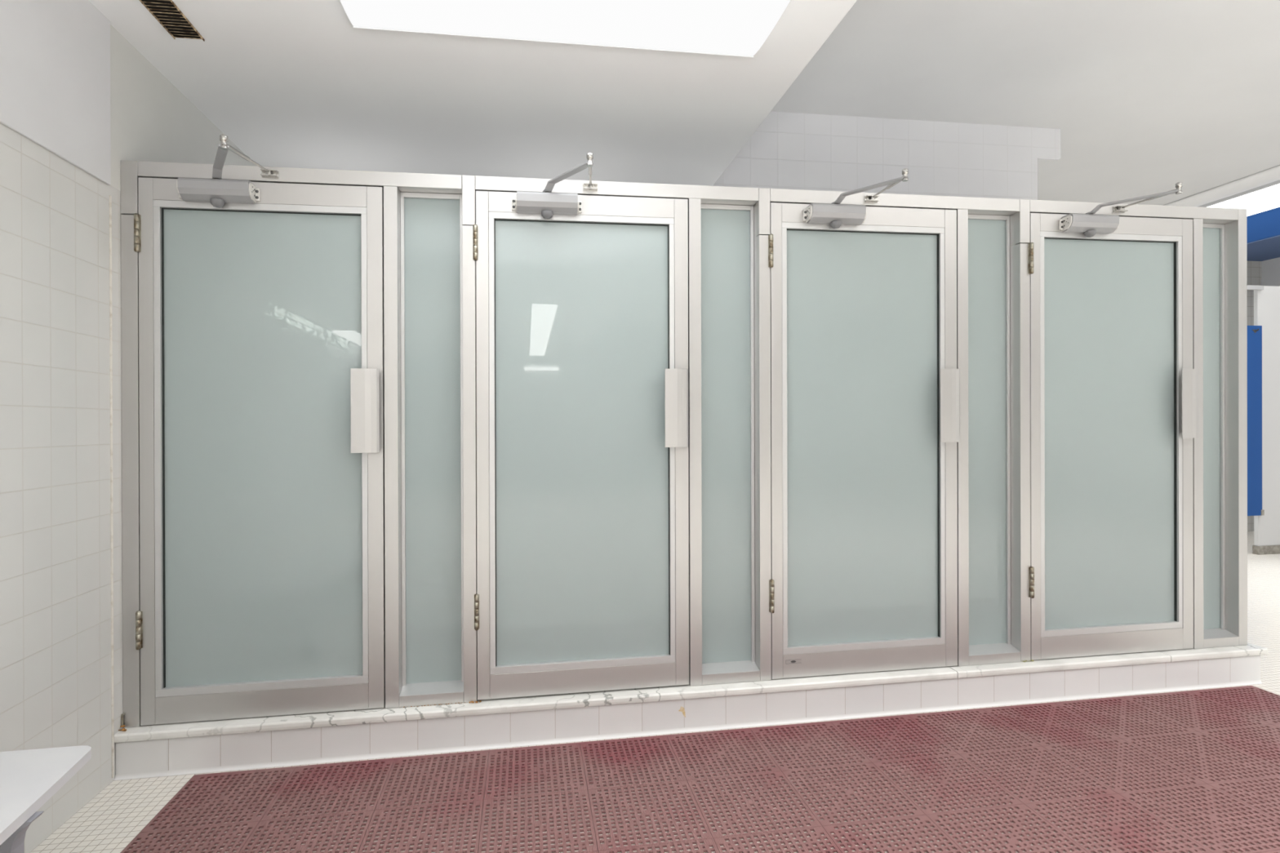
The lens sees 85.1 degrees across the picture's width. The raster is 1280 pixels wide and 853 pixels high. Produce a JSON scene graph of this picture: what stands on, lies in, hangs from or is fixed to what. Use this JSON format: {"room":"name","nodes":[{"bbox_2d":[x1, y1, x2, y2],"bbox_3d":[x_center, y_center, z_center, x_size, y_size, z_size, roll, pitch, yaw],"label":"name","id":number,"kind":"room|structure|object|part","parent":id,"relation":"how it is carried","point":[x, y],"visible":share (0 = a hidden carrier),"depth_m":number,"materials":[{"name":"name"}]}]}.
{"room":"shower room","nodes":[
{"label":"shower room","id":0,"kind":"room"},
{"bbox_2d":[0,122,123,852],"bbox_3d":[-2.037,0.206,2.681,0.200,2.157,3.070,0,0,-9],"label":"wall","id":1,"kind":"structure","parent":0,"point":[55,543],"depth_m":2.23,"materials":[{"name":"beige tile"}]},
{"bbox_2d":[0,0,111,185],"bbox_3d":[-1.798,-1.165,1.844,0.010,0.598,1.345,0,0,-9],"label":"wall","id":2,"kind":"structure","parent":1,"relation":"attached to","point":[55,55],"depth_m":2.23,"materials":[{"name":"white paint"}]},
{"bbox_2d":[109,195,114,777],"bbox_3d":[-1.907,0.218,2.518,0.009,2.100,0.009,0,0,-9],"label":"trim","id":3,"kind":"structure","parent":1,"relation":"attached to","point":[110,197],"depth_m":2.52,"materials":[{"name":"silver metal"}]},
{"bbox_2d":[110,24,257,191],"bbox_3d":[-2.041,-1.173,2.678,0.200,0.605,3.070,0,0,-9],"label":"wall","id":4,"kind":"structure","parent":1,"relation":"attached to","point":[152,120],"depth_m":2.79,"materials":[{"name":"grey paint"}]},
{"bbox_2d":[88,0,857,186],"bbox_3d":[-0.388,-1.805,-3.628,4.230,0.748,16.050,0,0,-9],"label":"ceiling","id":5,"kind":"structure","parent":0,"point":[291,83],"depth_m":3.07,"materials":[{"name":"white paint"}]},
{"bbox_2d":[138,0,204,41],"bbox_3d":[-1.646,-1.453,2.343,0.104,0.011,0.565,0,0,-9],"label":"ceiling vent","id":6,"kind":"object","parent":5,"relation":"in","point":[166,12],"visible":1,"depth_m":2.49,"materials":[{"name":"black metal"}]},
{"bbox_2d":[339,0,791,57],"bbox_3d":[-0.246,-1.452,2.348,1.514,0.066,0.620,0,0,-9],"label":"ceiling light","id":7,"kind":"object","parent":5,"relation":"attached to","point":[735,28],"visible":1,"depth_m":2.46,"materials":[{"name":"white plastic"}]},
{"bbox_2d":[30,531,1279,852],"bbox_3d":[2.987,1.290,-1.375,11.600,0.197,19.400,0,0,-9],"label":"floor","id":8,"kind":"structure","parent":0,"point":[117,814],"depth_m":2.40,"materials":[{"name":"beige tile"}]},
{"bbox_2d":[0,745,91,852],"bbox_3d":[-1.424,1.057,1.001,0.450,0.454,1.615,0,0,-9],"label":"bench","id":9,"kind":"object","parent":8,"relation":"on","point":[29,778],"visible":1,"depth_m":1.63,"materials":[{"name":"white plastic"}]},
{"bbox_2d":[114,642,1268,780],"bbox_3d":[0.528,1.164,3.010,4.974,0.221,0.171,0,0,-9],"label":"kerb","id":10,"kind":"object","parent":8,"relation":"on","point":[158,750],"visible":0.97,"depth_m":2.85,"materials":[{"name":"tile"}]},
{"bbox_2d":[120,160,1247,728],"bbox_3d":[0.502,0.032,3.030,4.924,2.154,0.100,0,0,-9],"label":"door frame","id":11,"kind":"structure","parent":10,"relation":"on","point":[429,267],"depth_m":3.03,"materials":[{"name":"grey metal"}]},
{"bbox_3d":[-1.899,0.065,2.637,0.056,2.103,0.100,0,0,-9],"label":"post","id":12,"kind":"part","parent":11,"relation":"part of","materials":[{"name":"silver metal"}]},
{"bbox_2d":[133,134,385,725],"bbox_3d":[-1.415,0.067,2.512,0.877,2.088,0.393,0,0,-9],"label":"shower door","id":13,"kind":"structure","parent":11,"relation":"attached to","point":[262,577],"depth_m":2.68,"materials":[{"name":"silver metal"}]},
{"bbox_3d":[-1.489,-0.940,2.473,0.032,0.033,0.353,0,0,-34],"label":"arm","id":14,"kind":"part","parent":13,"relation":"part of","materials":[{"name":"grey metal"}]},
{"bbox_3d":[-1.444,-0.891,2.683,0.758,0.088,0.045,0,0,-9],"label":"rail","id":15,"kind":"part","parent":13,"relation":"part of","materials":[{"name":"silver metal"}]},
{"bbox_3d":[-1.438,1.057,2.686,0.758,0.107,0.045,0,0,-9],"label":"rail","id":16,"kind":"part","parent":13,"relation":"part of","materials":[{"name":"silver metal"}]},
{"bbox_3d":[-1.441,0.076,2.689,0.723,1.818,0.008,0,0,-9],"label":"glass pane","id":17,"kind":"part","parent":13,"relation":"part of","materials":[{"name":"glass"}]},
{"bbox_3d":[-1.060,-0.061,2.699,0.102,0.324,0.047,0,0,-9],"label":"handle","id":18,"kind":"part","parent":13,"relation":"part of","materials":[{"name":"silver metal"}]},
{"bbox_3d":[-0.834,1.050,2.813,0.246,0.022,0.100,0,0,-9],"label":"sill","id":19,"kind":"part","parent":11,"relation":"part of","materials":[{"name":"silver metal"}]},
{"bbox_3d":[-0.833,1.082,2.813,0.246,0.046,0.100,0,0,-9],"label":"rail","id":20,"kind":"part","parent":11,"relation":"part of","materials":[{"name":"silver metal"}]},
{"bbox_3d":[-0.842,0.050,2.845,0.242,1.987,0.008,0,0,-9],"label":"glass pane","id":21,"kind":"part","parent":11,"relation":"part of","materials":[{"name":"glass"}]},
{"bbox_3d":[-0.689,0.050,2.835,0.050,2.105,0.100,0,0,-9],"label":"post","id":22,"kind":"part","parent":11,"relation":"part of","materials":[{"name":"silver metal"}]},
{"bbox_2d":[472,152,688,700],"bbox_3d":[-0.206,0.050,2.710,0.880,2.087,0.393,0,0,-9],"label":"shower door","id":23,"kind":"structure","parent":11,"relation":"attached to","point":[582,300],"depth_m":2.88,"materials":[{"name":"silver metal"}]},
{"bbox_3d":[-0.282,-0.956,2.671,0.032,0.033,0.353,0,0,-34],"label":"arm","id":24,"kind":"part","parent":23,"relation":"part of","materials":[{"name":"grey metal"}]},
{"bbox_3d":[-0.236,-0.908,2.880,0.761,0.088,0.045,0,0,-9],"label":"rail","id":25,"kind":"part","parent":23,"relation":"part of","materials":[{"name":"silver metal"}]},
{"bbox_3d":[-0.233,0.061,2.887,0.726,1.820,0.008,0,0,-9],"label":"glass pane","id":26,"kind":"part","parent":23,"relation":"part of","materials":[{"name":"glass"}]},
{"bbox_3d":[-0.230,1.041,2.884,0.761,0.104,0.045,0,0,-9],"label":"rail","id":27,"kind":"part","parent":23,"relation":"part of","materials":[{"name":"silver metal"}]},
{"bbox_3d":[0.150,-0.077,2.897,0.102,0.325,0.047,0,0,-9],"label":"handle","id":28,"kind":"part","parent":23,"relation":"part of","materials":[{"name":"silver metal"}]},
{"bbox_3d":[0.371,0.034,3.043,0.250,1.990,0.008,0,0,-9],"label":"glass pane","id":29,"kind":"part","parent":11,"relation":"part of","materials":[{"name":"glass"}]},
{"bbox_3d":[0.380,1.036,3.011,0.254,0.022,0.100,0,0,-9],"label":"sill","id":30,"kind":"part","parent":11,"relation":"part of","materials":[{"name":"silver metal"}]},
{"bbox_3d":[0.380,1.067,3.011,0.254,0.046,0.100,0,0,-9],"label":"rail","id":31,"kind":"part","parent":11,"relation":"part of","materials":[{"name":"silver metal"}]},
{"bbox_3d":[0.528,0.034,3.034,0.050,2.107,0.100,0,0,-9],"label":"post","id":32,"kind":"part","parent":11,"relation":"part of","materials":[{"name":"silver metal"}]},
{"bbox_2d":[768,168,959,679],"bbox_3d":[1.012,0.036,2.909,0.882,2.093,0.393,0,0,-9],"label":"shower door","id":33,"kind":"structure","parent":11,"relation":"attached to","point":[865,376],"depth_m":3.08,"materials":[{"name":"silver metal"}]},
{"bbox_3d":[0.985,0.045,3.086,0.728,1.822,0.008,0,0,-9],"label":"glass pane","id":34,"kind":"part","parent":33,"relation":"part of","materials":[{"name":"glass"}]},
{"bbox_3d":[0.982,-0.925,3.079,0.763,0.089,0.045,0,0,-9],"label":"rail","id":35,"kind":"part","parent":33,"relation":"part of","materials":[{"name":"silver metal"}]},
{"bbox_3d":[0.988,1.028,3.083,0.763,0.107,0.045,0,0,-9],"label":"rail","id":36,"kind":"part","parent":33,"relation":"part of","materials":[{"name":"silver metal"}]},
{"bbox_3d":[0.935,-0.973,2.870,0.032,0.033,0.353,0,0,-34],"label":"arm","id":37,"kind":"part","parent":33,"relation":"part of","materials":[{"name":"grey metal"}]},
{"bbox_3d":[1.369,-0.092,3.097,0.102,0.325,0.047,0,0,-9],"label":"handle","id":38,"kind":"part","parent":33,"relation":"part of","materials":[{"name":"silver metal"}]},
{"bbox_3d":[1.593,0.019,3.243,0.254,1.992,0.008,0,0,-9],"label":"glass pane","id":39,"kind":"part","parent":11,"relation":"part of","materials":[{"name":"glass"}]},
{"bbox_3d":[1.601,1.021,3.211,0.258,0.022,0.100,0,0,-9],"label":"sill","id":40,"kind":"part","parent":11,"relation":"part of","materials":[{"name":"silver metal"}]},
{"bbox_3d":[1.601,1.053,3.211,0.258,0.046,0.100,0,0,-9],"label":"rail","id":41,"kind":"part","parent":11,"relation":"part of","materials":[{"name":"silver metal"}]},
{"bbox_3d":[1.751,0.018,3.234,0.050,2.110,0.100,0,0,-9],"label":"post","id":42,"kind":"part","parent":11,"relation":"part of","materials":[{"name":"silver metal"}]},
{"bbox_2d":[1028,182,1198,660],"bbox_3d":[2.232,0.020,3.109,0.875,2.096,0.393,0,0,-9],"label":"shower door","id":43,"kind":"structure","parent":11,"relation":"attached to","point":[1114,382],"depth_m":3.28,"materials":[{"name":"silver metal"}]},
{"bbox_3d":[2.205,0.029,3.285,0.721,1.824,0.008,0,0,-9],"label":"glass pane","id":44,"kind":"part","parent":43,"relation":"part of","materials":[{"name":"glass"}]},
{"bbox_3d":[2.202,-0.942,3.279,0.756,0.089,0.045,0,0,-9],"label":"rail","id":45,"kind":"part","parent":43,"relation":"part of","materials":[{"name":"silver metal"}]},
{"bbox_3d":[2.208,1.014,3.282,0.756,0.107,0.045,0,0,-9],"label":"rail","id":46,"kind":"part","parent":43,"relation":"part of","materials":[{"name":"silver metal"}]},
{"bbox_3d":[2.159,-0.990,3.070,0.032,0.033,0.353,0,0,-34],"label":"arm","id":47,"kind":"part","parent":43,"relation":"part of","materials":[{"name":"grey metal"}]},
{"bbox_3d":[2.585,-0.108,3.296,0.102,0.325,0.047,0,0,-9],"label":"handle","id":48,"kind":"part","parent":43,"relation":"part of","materials":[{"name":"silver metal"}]},
{"bbox_3d":[2.780,0.003,3.437,0.194,1.994,0.008,0,0,-9],"label":"glass pane","id":49,"kind":"part","parent":11,"relation":"part of","materials":[{"name":"glass"}]},
{"bbox_3d":[2.788,1.007,3.405,0.198,0.021,0.100,0,0,-9],"label":"sill","id":50,"kind":"part","parent":11,"relation":"part of","materials":[{"name":"silver metal"}]},
{"bbox_3d":[2.788,1.039,3.405,0.198,0.045,0.100,0,0,-9],"label":"rail","id":51,"kind":"part","parent":11,"relation":"part of","materials":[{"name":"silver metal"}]},
{"bbox_3d":[2.908,0.003,3.424,0.049,2.112,0.100,0,0,-9],"label":"post","id":52,"kind":"part","parent":11,"relation":"part of","materials":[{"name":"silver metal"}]},
{"bbox_2d":[120,685,1279,852],"bbox_3d":[0.741,1.250,2.218,4.570,0.045,1.423,0,0,-9],"label":"mat","id":53,"kind":"object","parent":8,"relation":"on","point":[1246,718],"visible":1,"depth_m":2.40,"materials":[{"name":"red plastic"}]},
{"bbox_2d":[1247,284,1279,555],"bbox_3d":[5.802,-0.064,6.476,1.900,2.497,0.070,0,0,-9],"label":"wall","id":54,"kind":"structure","parent":8,"relation":"on","point":[1266,298],"depth_m":6.47,"materials":[{"name":"white paint"}]},
{"bbox_2d":[1247,325,1264,515],"bbox_3d":[5.439,-0.051,6.372,0.610,1.753,0.066,0,0,-9],"label":"door","id":55,"kind":"structure","parent":54,"relation":"in","point":[1254,332],"depth_m":6.41,"materials":[{"name":"blue laminate"}]},
{"bbox_2d":[712,111,1060,199],"bbox_3d":[0.269,-0.401,4.511,5.347,3.351,0.200,0,0,-9],"label":"wall","id":56,"kind":"structure","parent":0,"point":[787,150],"depth_m":4.64,"materials":[{"name":"white tile"}]},
{"bbox_2d":[771,0,1279,205],"bbox_3d":[5.064,-2.150,-1.040,7.370,0.236,19.400,0,0,-9],"label":"ceiling","id":57,"kind":"structure","parent":0,"point":[1144,97],"depth_m":4.13,"materials":[{"name":"white paint"}]},
{"bbox_2d":[1163,164,1279,216],"bbox_3d":[5.937,-2.079,4.220,1.150,0.065,6.700,0,0,-9],"label":"light","id":58,"kind":"object","parent":57,"relation":"attached to","point":[1260,192],"visible":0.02,"depth_m":6.29,"materials":[{"name":"white plastic"}]},
{"bbox_2d":[1247,261,1261,531],"bbox_3d":[4.869,-0.459,7.528,5.000,3.343,0.130,0,0,-9],"label":"wall","id":59,"kind":"structure","parent":0,"point":[1254,268],"depth_m":7.78,"materials":[{"name":"beige tile"}]},
{"bbox_2d":[1261,257,1279,286],"bbox_3d":[8.513,-0.473,-1.122,0.200,3.302,18.120,0,0,-9],"label":"wall","id":60,"kind":"structure","parent":0,"point":[1270,268],"depth_m":7.70,"materials":[{"name":"white paint"}]},
{"bbox_2d":[1246,206,1279,243],"bbox_3d":[6.925,-1.983,4.899,0.980,0.288,5.720,0,0,-9],"label":"trim","id":61,"kind":"structure","parent":60,"relation":"attached to","point":[1264,224],"depth_m":6.84,"materials":[{"name":"blue paint"}]},
{"bbox_2d":[1246,235,1279,261],"bbox_3d":[6.928,-1.840,4.900,0.975,0.018,5.720,0,0,-9],"label":"trim","id":62,"kind":"structure","parent":60,"relation":"attached to","point":[1268,248],"depth_m":7.24,"materials":[{"name":"blue paint"}]}
]}

